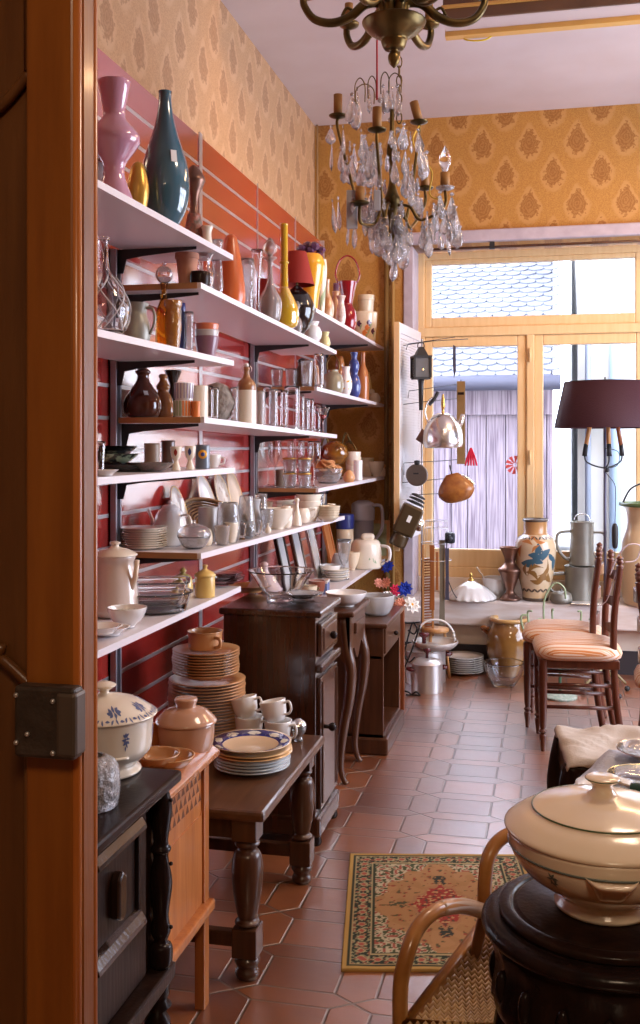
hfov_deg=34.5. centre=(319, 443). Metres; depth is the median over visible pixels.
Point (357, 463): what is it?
cup
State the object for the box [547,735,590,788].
footstool
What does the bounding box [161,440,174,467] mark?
mug
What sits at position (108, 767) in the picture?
glass jar
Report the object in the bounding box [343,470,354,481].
shaker
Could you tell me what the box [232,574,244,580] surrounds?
glass plate
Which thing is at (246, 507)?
glass jar
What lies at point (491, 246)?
curtain rod
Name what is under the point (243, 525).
glass jar
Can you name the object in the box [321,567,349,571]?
plate
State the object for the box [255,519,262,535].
glass jar
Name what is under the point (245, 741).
dinner plate
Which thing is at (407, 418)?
window shutter
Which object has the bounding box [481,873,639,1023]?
pedestal table
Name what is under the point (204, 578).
sugar pot
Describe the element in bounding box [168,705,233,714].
plate
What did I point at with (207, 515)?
storage jar
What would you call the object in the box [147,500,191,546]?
teapot
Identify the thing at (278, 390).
drinking glass
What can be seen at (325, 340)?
vase
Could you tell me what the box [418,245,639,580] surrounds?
window
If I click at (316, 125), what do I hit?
cable
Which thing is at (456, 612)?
shelf
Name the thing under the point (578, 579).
pitcher
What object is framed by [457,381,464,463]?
wooden rule
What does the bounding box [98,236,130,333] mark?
bottle
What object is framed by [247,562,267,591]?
lid
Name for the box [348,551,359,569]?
cup
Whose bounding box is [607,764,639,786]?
glass plate
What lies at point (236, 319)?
display shelf
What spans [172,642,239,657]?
plate
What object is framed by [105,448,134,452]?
serving dish
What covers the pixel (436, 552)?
strap
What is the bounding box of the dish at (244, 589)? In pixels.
[228,582,261,593]
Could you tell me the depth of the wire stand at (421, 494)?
6.17 m
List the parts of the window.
pane, sash, sash, pane, sash, pane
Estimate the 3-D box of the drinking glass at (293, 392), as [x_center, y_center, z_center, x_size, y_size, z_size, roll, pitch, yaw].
[-0.120,-0.152,4.410,0.068,0.191,0.068,0,0,13]
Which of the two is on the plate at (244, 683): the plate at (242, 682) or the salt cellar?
the plate at (242, 682)
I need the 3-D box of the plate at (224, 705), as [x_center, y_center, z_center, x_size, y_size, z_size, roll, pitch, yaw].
[-0.366,0.834,3.336,0.250,0.018,0.250,0,0,13]
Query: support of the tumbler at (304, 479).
on the display shelf at (271, 492)
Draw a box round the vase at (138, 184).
[127,162,148,206]
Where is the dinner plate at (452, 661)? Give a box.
[449,659,483,664]
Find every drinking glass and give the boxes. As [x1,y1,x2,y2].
[98,441,104,468]
[208,386,212,417]
[211,388,218,418]
[230,387,237,420]
[256,391,264,424]
[263,386,270,424]
[269,389,276,426]
[271,368,282,386]
[277,389,281,426]
[281,390,286,427]
[284,386,299,428]
[285,368,296,385]
[299,394,303,429]
[301,360,312,386]
[304,398,308,430]
[308,399,313,430]
[314,353,323,387]
[314,404,320,431]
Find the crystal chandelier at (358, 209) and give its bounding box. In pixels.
[325,8,462,281]
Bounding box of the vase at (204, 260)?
[197,252,213,287]
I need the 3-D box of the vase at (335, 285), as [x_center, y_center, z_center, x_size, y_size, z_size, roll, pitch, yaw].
[0.092,-0.766,5.937,0.063,0.323,0.063,0,0,13]
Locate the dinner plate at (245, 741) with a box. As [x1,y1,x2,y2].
[213,729,290,753]
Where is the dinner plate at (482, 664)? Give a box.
[446,663,483,668]
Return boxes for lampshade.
[449,573,496,601]
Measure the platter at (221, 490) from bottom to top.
0.223 m
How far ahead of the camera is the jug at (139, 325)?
2.81 m
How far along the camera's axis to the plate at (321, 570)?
5.36 m
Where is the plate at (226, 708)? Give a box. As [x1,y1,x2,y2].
[168,702,232,711]
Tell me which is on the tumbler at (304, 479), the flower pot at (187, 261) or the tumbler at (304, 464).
the tumbler at (304, 464)
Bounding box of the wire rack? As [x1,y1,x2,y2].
[405,621,420,695]
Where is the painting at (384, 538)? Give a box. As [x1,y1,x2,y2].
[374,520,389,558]
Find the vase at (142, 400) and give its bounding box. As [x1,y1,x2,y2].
[124,368,161,416]
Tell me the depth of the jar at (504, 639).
6.06 m
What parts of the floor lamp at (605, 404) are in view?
arm, lamp shade, cord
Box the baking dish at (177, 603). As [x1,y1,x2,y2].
[137,588,192,615]
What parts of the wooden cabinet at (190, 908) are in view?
panel, moulding, rim moulding, leg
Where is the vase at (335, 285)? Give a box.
[332,283,338,299]
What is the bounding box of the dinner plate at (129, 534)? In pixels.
[121,530,166,535]
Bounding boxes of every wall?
[98,0,314,235]
[315,103,639,650]
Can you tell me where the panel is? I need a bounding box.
[98,48,326,721]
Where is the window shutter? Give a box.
[394,322,420,550]
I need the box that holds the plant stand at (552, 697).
[520,582,589,701]
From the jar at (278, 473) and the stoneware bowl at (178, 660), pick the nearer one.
the stoneware bowl at (178, 660)
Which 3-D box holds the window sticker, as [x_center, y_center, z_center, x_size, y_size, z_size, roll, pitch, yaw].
[1.250,0.135,6.604,0.120,0.120,0.001,0,0,13]
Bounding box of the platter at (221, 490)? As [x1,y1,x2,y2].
[214,474,231,501]
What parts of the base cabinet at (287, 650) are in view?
drawer, door, waist moulding, door moulding, drawer panel, knob, knob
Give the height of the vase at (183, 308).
0.171 m
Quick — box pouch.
[438,465,474,502]
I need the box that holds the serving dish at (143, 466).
[126,462,174,471]
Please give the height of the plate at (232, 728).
0.018 m
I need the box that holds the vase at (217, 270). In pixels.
[211,239,222,292]
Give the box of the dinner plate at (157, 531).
[121,528,166,532]
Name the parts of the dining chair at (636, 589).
leg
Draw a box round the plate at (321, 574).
[321,574,349,577]
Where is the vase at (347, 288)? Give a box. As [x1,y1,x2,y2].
[335,255,359,329]
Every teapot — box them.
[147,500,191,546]
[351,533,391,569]
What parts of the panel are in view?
groove rail, groove rail, groove rail, groove rail, groove rail, groove rail, groove rail, groove rail, groove rail, groove rail, groove rail, groove rail, groove rail, groove rail, groove rail, groove rail, groove rail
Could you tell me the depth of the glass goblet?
5.43 m
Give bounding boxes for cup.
[170,446,181,470]
[173,400,192,416]
[174,382,193,399]
[184,446,195,469]
[187,627,222,650]
[191,401,199,416]
[210,454,224,467]
[214,525,229,544]
[225,522,237,542]
[230,693,262,718]
[235,712,266,729]
[259,697,291,722]
[264,717,297,738]
[301,584,316,589]
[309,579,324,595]
[345,462,353,470]
[346,457,360,465]
[347,452,360,460]
[354,460,361,479]
[361,458,373,462]
[362,467,371,476]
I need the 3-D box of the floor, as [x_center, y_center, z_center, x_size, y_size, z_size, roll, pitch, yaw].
[0.924,1.410,2.046,4.300,0.060,9.600,0,0,13]
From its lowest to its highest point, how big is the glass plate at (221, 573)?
0.017 m
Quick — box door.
[0,0,97,1023]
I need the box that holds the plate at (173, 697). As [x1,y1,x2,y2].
[168,691,245,702]
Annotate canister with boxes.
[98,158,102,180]
[336,513,353,552]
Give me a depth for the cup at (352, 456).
5.88 m
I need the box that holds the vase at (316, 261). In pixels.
[296,241,325,308]
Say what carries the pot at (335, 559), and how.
on the display shelf at (356, 574)
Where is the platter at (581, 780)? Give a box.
[575,776,632,788]
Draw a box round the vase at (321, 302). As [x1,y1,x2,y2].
[318,259,326,311]
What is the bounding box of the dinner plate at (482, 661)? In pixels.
[449,661,483,666]
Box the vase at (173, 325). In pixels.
[164,299,181,347]
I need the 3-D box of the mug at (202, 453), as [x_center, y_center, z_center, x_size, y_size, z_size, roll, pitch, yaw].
[-0.368,0.040,3.222,0.047,0.075,0.051,0,0,13]
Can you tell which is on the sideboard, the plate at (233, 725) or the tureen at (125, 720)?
the tureen at (125, 720)
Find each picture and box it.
[292,532,307,579]
[324,524,333,557]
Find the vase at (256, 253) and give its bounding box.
[251,249,262,311]
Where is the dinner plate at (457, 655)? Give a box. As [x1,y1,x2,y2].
[449,651,483,660]
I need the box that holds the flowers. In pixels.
[374,560,420,612]
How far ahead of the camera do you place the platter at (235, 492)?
4.29 m
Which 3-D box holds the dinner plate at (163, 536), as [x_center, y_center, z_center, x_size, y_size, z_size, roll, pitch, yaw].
[-0.559,0.297,3.244,0.151,0.016,0.151,0,0,13]
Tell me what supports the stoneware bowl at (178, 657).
on the stoneware bowl at (178, 660)
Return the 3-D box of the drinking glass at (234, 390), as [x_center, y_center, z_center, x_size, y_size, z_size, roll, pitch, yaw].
[-0.304,-0.137,3.642,0.031,0.128,0.031,0,0,13]
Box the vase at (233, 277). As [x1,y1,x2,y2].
[222,234,245,303]
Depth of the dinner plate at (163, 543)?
3.19 m
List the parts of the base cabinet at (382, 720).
drawer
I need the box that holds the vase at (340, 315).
[336,295,345,323]
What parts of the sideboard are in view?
door, door moulding, door moulding, door moulding, rail, leg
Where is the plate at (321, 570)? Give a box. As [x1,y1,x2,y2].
[321,570,349,573]
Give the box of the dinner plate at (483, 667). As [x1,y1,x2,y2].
[450,667,483,672]
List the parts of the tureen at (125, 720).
lid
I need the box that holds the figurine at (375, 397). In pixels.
[369,389,380,402]
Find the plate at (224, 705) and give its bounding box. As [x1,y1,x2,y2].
[168,700,231,708]
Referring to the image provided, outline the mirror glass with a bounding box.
[277,537,288,565]
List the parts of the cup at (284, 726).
handle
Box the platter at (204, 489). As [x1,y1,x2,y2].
[197,476,214,505]
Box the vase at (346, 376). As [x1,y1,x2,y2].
[342,366,351,394]
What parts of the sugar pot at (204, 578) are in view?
lid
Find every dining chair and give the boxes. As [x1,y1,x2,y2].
[522,542,606,726]
[532,549,623,751]
[633,563,639,725]
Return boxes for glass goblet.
[337,539,350,579]
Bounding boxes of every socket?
[582,444,587,455]
[607,444,611,455]
[619,444,624,455]
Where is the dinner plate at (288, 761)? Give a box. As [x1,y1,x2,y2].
[214,759,289,771]
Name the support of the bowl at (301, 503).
on the bowl at (310, 508)
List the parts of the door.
panel, moulding, moulding, moulding, moulding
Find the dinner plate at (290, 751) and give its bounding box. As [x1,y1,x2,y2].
[218,748,292,761]
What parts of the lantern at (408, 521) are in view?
tank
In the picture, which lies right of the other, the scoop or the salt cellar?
the scoop
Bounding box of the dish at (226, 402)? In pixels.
[207,382,233,419]
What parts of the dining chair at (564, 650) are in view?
leg, leg, seat frame, leg, leg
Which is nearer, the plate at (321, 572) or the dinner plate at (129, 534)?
the dinner plate at (129, 534)
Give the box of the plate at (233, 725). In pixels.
[215,724,234,729]
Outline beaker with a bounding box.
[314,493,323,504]
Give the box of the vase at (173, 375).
[164,370,181,416]
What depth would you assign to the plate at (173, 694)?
3.29 m
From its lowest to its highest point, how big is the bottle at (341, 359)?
0.254 m
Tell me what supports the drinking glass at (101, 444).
on the display shelf at (122, 479)
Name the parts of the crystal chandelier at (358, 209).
opaline plate, arm, arm, red cord, opaline plate, arm, stem, chain, arm, arm, arm, bulb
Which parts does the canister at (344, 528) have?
navy lid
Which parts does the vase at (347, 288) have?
handle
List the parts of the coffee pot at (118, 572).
lid, spout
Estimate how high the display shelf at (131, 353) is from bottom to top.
0.108 m
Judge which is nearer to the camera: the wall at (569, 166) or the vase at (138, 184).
the vase at (138, 184)
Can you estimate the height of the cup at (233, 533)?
0.067 m
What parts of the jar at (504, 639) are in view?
handle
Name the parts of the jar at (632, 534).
bail handle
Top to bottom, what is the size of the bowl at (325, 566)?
0.074 m
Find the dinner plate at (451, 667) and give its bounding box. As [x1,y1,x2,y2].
[450,665,483,670]
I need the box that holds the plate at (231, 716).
[217,714,236,720]
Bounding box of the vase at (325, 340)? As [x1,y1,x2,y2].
[320,331,329,346]
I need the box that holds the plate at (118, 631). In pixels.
[98,623,129,636]
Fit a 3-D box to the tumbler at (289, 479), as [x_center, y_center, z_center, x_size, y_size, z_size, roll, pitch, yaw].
[-0.139,0.165,4.686,0.065,0.068,0.065,0,0,13]
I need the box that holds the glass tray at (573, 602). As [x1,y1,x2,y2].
[571,601,599,605]
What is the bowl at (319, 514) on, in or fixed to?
on the bowl at (324, 518)
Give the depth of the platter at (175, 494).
3.65 m
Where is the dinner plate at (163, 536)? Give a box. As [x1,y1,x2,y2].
[121,535,166,539]
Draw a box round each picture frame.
[273,536,290,565]
[288,532,308,584]
[305,528,321,578]
[321,524,335,563]
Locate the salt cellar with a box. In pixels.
[291,718,305,741]
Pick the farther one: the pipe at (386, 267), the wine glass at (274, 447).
the pipe at (386, 267)
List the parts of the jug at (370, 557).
handle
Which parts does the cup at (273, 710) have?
handle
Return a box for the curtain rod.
[433,240,639,250]
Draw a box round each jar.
[198,506,217,540]
[216,502,239,542]
[238,495,254,537]
[239,522,246,539]
[255,493,267,529]
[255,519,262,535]
[275,470,283,486]
[296,358,305,386]
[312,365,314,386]
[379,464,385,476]
[480,615,526,676]
[619,483,639,606]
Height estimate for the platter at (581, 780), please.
0.014 m
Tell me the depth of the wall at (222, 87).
4.75 m
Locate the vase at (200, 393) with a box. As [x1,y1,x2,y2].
[193,385,207,416]
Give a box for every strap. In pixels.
[436,552,437,589]
[439,540,444,624]
[445,548,448,599]
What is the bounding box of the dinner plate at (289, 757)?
[215,755,290,768]
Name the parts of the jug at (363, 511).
lid, handle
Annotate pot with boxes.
[98,541,139,618]
[155,695,216,752]
[175,251,198,282]
[176,567,192,588]
[194,564,215,597]
[241,521,255,537]
[323,355,343,392]
[331,553,348,569]
[405,632,451,684]
[406,648,447,694]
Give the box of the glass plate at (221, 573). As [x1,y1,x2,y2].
[212,570,241,577]
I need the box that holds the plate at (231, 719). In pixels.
[215,717,234,723]
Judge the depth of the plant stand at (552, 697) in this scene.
5.59 m
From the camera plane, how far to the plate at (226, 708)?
3.28 m
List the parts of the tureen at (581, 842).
lid, lug handle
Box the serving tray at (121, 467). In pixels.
[104,464,140,471]
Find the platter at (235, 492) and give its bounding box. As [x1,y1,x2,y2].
[226,473,242,504]
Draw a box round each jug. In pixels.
[122,301,155,340]
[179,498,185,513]
[206,529,212,545]
[281,506,292,527]
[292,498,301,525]
[351,500,383,539]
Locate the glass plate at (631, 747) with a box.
[616,739,639,759]
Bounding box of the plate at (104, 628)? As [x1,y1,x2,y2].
[98,622,122,634]
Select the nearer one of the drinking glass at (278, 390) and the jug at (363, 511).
the drinking glass at (278, 390)
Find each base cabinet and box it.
[219,594,340,845]
[334,606,403,755]
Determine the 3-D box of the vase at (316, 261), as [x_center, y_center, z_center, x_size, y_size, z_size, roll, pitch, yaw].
[-0.046,-0.772,4.747,0.137,0.331,0.137,0,0,32]
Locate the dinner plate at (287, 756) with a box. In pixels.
[215,754,289,765]
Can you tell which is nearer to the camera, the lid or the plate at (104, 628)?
the plate at (104, 628)
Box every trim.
[404,246,417,595]
[408,222,639,245]
[418,576,621,596]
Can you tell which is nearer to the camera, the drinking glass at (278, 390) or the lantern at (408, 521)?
the drinking glass at (278, 390)
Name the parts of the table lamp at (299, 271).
lamp shade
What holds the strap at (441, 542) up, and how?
hanging from the wire stand at (421, 494)
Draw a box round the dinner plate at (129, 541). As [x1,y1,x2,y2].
[122,537,166,542]
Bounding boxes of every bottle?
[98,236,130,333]
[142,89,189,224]
[156,374,172,416]
[265,523,270,532]
[277,223,298,328]
[293,301,301,332]
[324,279,333,317]
[335,356,344,374]
[358,352,368,399]
[629,782,639,790]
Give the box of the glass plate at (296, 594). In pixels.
[284,590,319,598]
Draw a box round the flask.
[406,460,427,485]
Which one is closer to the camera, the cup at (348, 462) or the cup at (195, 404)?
the cup at (195, 404)
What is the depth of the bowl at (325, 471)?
5.21 m
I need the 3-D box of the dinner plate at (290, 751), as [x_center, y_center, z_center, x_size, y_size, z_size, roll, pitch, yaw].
[-0.192,0.884,2.956,0.227,0.016,0.227,0,0,13]
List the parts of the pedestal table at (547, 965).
leg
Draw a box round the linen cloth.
[554,724,639,771]
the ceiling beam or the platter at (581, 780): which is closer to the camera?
the platter at (581, 780)
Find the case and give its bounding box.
[445,532,454,543]
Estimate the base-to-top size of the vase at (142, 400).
0.175 m
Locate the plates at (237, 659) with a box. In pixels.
[172,657,238,668]
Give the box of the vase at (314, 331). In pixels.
[304,321,321,341]
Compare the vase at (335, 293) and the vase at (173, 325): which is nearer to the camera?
the vase at (173, 325)
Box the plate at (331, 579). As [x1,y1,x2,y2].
[321,576,349,580]
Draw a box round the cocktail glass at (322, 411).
[316,407,329,432]
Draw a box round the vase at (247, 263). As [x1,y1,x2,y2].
[241,258,253,307]
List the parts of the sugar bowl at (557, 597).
lid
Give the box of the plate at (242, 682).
[168,680,244,690]
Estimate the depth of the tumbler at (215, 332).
3.29 m
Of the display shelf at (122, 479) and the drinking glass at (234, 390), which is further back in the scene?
the drinking glass at (234, 390)
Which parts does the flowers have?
pot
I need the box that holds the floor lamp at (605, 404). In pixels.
[554,377,639,698]
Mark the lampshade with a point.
(470, 590)
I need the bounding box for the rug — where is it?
[341,853,526,972]
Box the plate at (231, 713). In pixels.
[215,712,233,717]
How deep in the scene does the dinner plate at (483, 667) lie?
6.14 m
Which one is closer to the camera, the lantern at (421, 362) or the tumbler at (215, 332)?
the tumbler at (215, 332)
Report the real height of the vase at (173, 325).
0.156 m
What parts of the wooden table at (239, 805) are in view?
leg, leg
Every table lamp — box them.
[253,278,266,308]
[288,250,314,333]
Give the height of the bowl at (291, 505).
0.073 m
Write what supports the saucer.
on the display shelf at (122, 479)
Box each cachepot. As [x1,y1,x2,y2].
[355,311,376,341]
[357,294,374,310]
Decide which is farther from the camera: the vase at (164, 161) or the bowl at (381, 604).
the bowl at (381, 604)
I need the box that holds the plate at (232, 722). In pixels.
[215,721,234,726]
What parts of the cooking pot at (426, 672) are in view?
handle, lid knob, lid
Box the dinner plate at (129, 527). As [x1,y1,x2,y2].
[120,525,166,530]
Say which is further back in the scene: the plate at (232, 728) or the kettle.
the kettle
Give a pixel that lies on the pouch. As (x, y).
(455, 487)
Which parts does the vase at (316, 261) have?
glass flower, glass flower, glass flower, glass flower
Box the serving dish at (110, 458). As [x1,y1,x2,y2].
[104,453,137,463]
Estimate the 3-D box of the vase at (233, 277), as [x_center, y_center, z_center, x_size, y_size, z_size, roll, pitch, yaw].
[-0.315,-0.608,3.640,0.103,0.262,0.103,0,0,13]
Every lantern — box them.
[389,493,424,548]
[410,342,431,409]
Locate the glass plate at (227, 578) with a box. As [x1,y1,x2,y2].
[215,574,240,581]
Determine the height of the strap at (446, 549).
0.306 m
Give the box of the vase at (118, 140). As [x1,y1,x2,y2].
[98,76,140,198]
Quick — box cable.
[316,125,317,238]
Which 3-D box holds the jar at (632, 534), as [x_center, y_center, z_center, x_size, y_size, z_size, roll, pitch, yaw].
[1.949,0.589,6.121,0.332,0.730,0.332,0,0,8]
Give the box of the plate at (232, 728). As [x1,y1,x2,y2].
[214,727,235,732]
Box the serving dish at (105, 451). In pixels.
[105,451,130,452]
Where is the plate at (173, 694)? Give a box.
[168,689,244,699]
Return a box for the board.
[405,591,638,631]
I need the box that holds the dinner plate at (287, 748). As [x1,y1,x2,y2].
[219,743,291,758]
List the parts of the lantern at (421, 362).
stem, lantern glass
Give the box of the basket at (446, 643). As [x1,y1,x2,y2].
[412,619,457,651]
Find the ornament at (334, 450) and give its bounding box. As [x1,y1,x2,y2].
[321,432,356,478]
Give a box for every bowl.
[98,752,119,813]
[107,604,146,627]
[138,746,179,768]
[143,747,194,768]
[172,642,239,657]
[172,650,239,660]
[172,652,239,662]
[172,655,238,665]
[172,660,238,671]
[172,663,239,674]
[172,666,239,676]
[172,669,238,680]
[247,566,314,601]
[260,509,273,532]
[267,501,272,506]
[267,507,292,528]
[277,498,294,503]
[282,504,295,520]
[296,494,321,500]
[298,500,320,506]
[299,507,320,521]
[314,459,342,483]
[317,515,338,521]
[318,513,338,515]
[319,505,339,508]
[319,511,339,513]
[319,564,340,574]
[320,508,339,510]
[325,589,366,606]
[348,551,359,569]
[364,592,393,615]
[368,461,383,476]
[412,636,457,651]
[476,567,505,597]
[483,658,523,687]
[550,589,571,603]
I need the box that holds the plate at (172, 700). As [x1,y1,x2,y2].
[167,696,230,706]
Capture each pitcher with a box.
[550,564,594,600]
[555,513,602,565]
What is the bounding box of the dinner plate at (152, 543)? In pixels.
[121,539,166,544]
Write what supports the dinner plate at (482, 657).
on the dinner plate at (452, 661)
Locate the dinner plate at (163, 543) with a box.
[121,542,166,546]
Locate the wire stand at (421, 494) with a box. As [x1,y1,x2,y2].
[402,337,468,631]
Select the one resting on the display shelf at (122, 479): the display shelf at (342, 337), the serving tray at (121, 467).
the serving tray at (121, 467)
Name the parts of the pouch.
handle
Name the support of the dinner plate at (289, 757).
on the dinner plate at (288, 761)
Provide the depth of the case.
6.03 m
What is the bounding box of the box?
[306,578,329,593]
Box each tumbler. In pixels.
[184,311,193,350]
[194,322,218,329]
[194,329,218,335]
[194,335,218,355]
[282,458,296,472]
[282,473,296,487]
[297,458,311,472]
[297,473,311,487]
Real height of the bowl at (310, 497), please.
0.068 m
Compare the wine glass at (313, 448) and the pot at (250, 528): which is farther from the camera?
the wine glass at (313, 448)
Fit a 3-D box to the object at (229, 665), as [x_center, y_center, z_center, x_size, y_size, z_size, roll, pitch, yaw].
[-0.370,0.717,3.340,0.217,0.022,0.217,0,0,13]
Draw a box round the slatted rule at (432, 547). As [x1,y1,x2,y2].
[429,545,434,609]
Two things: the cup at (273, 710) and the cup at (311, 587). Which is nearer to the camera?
the cup at (273, 710)
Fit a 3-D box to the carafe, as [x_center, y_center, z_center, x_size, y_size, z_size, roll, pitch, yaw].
[-0.253,0.275,3.951,0.070,0.130,0.070,0,0,13]
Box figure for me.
[368,372,371,396]
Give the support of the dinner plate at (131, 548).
on the display shelf at (177, 553)
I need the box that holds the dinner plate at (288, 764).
[214,762,289,774]
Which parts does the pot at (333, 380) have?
handle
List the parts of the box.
box lid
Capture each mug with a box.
[144,443,159,461]
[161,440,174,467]
[195,445,209,468]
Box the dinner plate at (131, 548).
[122,544,166,549]
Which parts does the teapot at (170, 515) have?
spout, lid, handle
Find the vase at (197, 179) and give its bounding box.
[185,165,204,236]
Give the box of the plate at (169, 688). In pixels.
[168,686,244,696]
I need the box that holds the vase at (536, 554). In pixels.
[515,518,555,601]
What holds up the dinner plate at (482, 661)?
on the dinner plate at (482, 664)
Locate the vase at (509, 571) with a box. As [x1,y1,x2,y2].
[498,546,520,601]
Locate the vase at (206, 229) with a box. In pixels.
[200,225,212,242]
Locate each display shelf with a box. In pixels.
[98,180,232,273]
[98,329,233,385]
[98,467,234,498]
[98,585,240,657]
[118,417,336,452]
[123,282,336,361]
[132,516,344,563]
[257,387,383,416]
[258,476,383,497]
[309,559,384,596]
[313,308,383,357]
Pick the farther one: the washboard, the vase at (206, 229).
the washboard
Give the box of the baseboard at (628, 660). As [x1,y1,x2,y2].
[405,641,638,674]
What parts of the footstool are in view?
leg, leg, seat frame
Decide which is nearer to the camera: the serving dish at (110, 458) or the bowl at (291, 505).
the serving dish at (110, 458)
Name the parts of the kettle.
handle, lid knob, spout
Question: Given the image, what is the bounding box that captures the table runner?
[574,749,639,783]
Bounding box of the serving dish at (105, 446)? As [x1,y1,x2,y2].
[105,446,136,447]
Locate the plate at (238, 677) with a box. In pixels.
[168,672,245,687]
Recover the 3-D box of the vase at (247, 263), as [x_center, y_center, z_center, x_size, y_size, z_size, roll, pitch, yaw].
[-0.276,-0.586,3.900,0.053,0.230,0.053,0,0,13]
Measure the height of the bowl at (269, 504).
0.083 m
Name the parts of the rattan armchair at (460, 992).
arm rail, woven seat, arm post, rail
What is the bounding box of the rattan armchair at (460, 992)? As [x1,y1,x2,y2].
[392,828,507,1023]
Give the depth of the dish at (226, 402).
3.61 m
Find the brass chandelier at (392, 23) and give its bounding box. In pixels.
[300,0,487,67]
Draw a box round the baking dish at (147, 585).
[137,576,189,595]
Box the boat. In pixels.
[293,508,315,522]
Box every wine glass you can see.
[261,442,271,486]
[268,440,281,486]
[280,441,293,463]
[288,440,303,486]
[298,441,307,457]
[307,441,320,486]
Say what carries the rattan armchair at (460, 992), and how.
on the floor
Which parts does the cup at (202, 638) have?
handle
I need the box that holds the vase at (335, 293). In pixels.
[332,291,339,318]
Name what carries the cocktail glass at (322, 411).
on the display shelf at (262, 433)
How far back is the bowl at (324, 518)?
4.65 m
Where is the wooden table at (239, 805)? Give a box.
[190,734,324,981]
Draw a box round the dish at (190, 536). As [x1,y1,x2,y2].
[177,520,210,548]
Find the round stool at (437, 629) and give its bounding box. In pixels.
[423,626,450,677]
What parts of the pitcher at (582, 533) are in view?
handle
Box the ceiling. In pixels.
[221,0,639,125]
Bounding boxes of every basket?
[184,497,222,523]
[412,619,457,651]
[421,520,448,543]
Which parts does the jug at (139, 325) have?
handle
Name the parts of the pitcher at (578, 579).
handle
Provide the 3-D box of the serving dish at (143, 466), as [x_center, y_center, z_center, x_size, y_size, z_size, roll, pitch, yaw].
[-0.476,0.064,2.882,0.140,0.025,0.140,0,0,13]
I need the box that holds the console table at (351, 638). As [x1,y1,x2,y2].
[334,599,369,784]
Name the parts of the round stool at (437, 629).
seat, leg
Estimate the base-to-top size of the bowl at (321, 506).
0.027 m
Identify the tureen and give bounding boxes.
[98,680,157,779]
[504,772,639,926]
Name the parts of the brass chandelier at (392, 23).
arm, arm, arm, lamp shade, arm, arm, arm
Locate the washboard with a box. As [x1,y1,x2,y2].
[422,545,433,635]
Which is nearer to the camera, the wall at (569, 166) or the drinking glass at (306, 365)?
the drinking glass at (306, 365)
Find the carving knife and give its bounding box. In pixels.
[453,345,455,376]
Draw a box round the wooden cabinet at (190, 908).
[151,722,219,1010]
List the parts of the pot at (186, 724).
lid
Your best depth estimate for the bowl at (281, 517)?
4.14 m
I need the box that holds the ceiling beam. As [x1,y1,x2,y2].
[441,0,639,41]
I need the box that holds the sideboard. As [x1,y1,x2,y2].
[98,767,180,1023]
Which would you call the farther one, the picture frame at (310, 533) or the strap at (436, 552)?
the strap at (436, 552)
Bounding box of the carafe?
[253,498,262,532]
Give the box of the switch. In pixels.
[612,523,617,548]
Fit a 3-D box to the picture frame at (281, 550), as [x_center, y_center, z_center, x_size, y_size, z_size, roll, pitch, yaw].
[-0.167,0.569,4.850,0.080,0.295,0.152,0,0,13]
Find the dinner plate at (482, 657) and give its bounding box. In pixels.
[449,657,483,662]
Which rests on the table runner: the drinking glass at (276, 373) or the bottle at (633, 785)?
the bottle at (633, 785)
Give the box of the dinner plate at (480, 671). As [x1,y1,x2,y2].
[446,669,483,674]
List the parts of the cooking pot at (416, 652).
lid, lid knob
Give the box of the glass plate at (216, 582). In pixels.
[215,577,243,584]
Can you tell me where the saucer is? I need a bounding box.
[98,469,117,475]
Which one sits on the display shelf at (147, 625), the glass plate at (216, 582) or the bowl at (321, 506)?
the glass plate at (216, 582)
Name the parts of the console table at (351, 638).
leg, drawer, leg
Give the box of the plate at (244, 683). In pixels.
[169,682,245,693]
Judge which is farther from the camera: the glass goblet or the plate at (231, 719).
the glass goblet
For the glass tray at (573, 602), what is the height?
0.011 m
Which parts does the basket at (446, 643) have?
handle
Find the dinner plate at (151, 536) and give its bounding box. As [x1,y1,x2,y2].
[121,533,166,537]
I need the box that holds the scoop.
[416,429,423,443]
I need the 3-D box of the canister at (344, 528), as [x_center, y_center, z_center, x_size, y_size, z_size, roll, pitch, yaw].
[0.150,0.572,6.194,0.112,0.305,0.112,0,0,1]
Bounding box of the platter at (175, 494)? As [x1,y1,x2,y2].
[170,485,187,517]
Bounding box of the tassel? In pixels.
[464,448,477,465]
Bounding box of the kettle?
[423,391,464,447]
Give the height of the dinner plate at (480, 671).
0.022 m
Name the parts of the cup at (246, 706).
handle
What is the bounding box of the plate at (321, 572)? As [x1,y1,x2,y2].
[321,572,349,575]
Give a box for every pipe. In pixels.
[384,250,388,590]
[391,280,394,586]
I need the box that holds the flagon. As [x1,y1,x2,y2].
[237,363,255,423]
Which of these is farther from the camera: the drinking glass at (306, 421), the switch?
the switch
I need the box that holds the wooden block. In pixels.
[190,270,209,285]
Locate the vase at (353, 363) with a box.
[349,352,360,396]
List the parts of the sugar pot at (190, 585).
lid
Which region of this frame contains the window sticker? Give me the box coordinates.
[506,456,516,473]
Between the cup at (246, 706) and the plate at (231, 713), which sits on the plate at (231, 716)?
the plate at (231, 713)
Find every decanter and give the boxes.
[155,262,172,344]
[260,238,281,320]
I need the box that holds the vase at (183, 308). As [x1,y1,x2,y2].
[179,303,185,348]
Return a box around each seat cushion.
[522,619,600,642]
[532,632,621,661]
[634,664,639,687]
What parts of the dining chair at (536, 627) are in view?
leg, leg, leg, leg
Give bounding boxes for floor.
[141,668,639,1023]

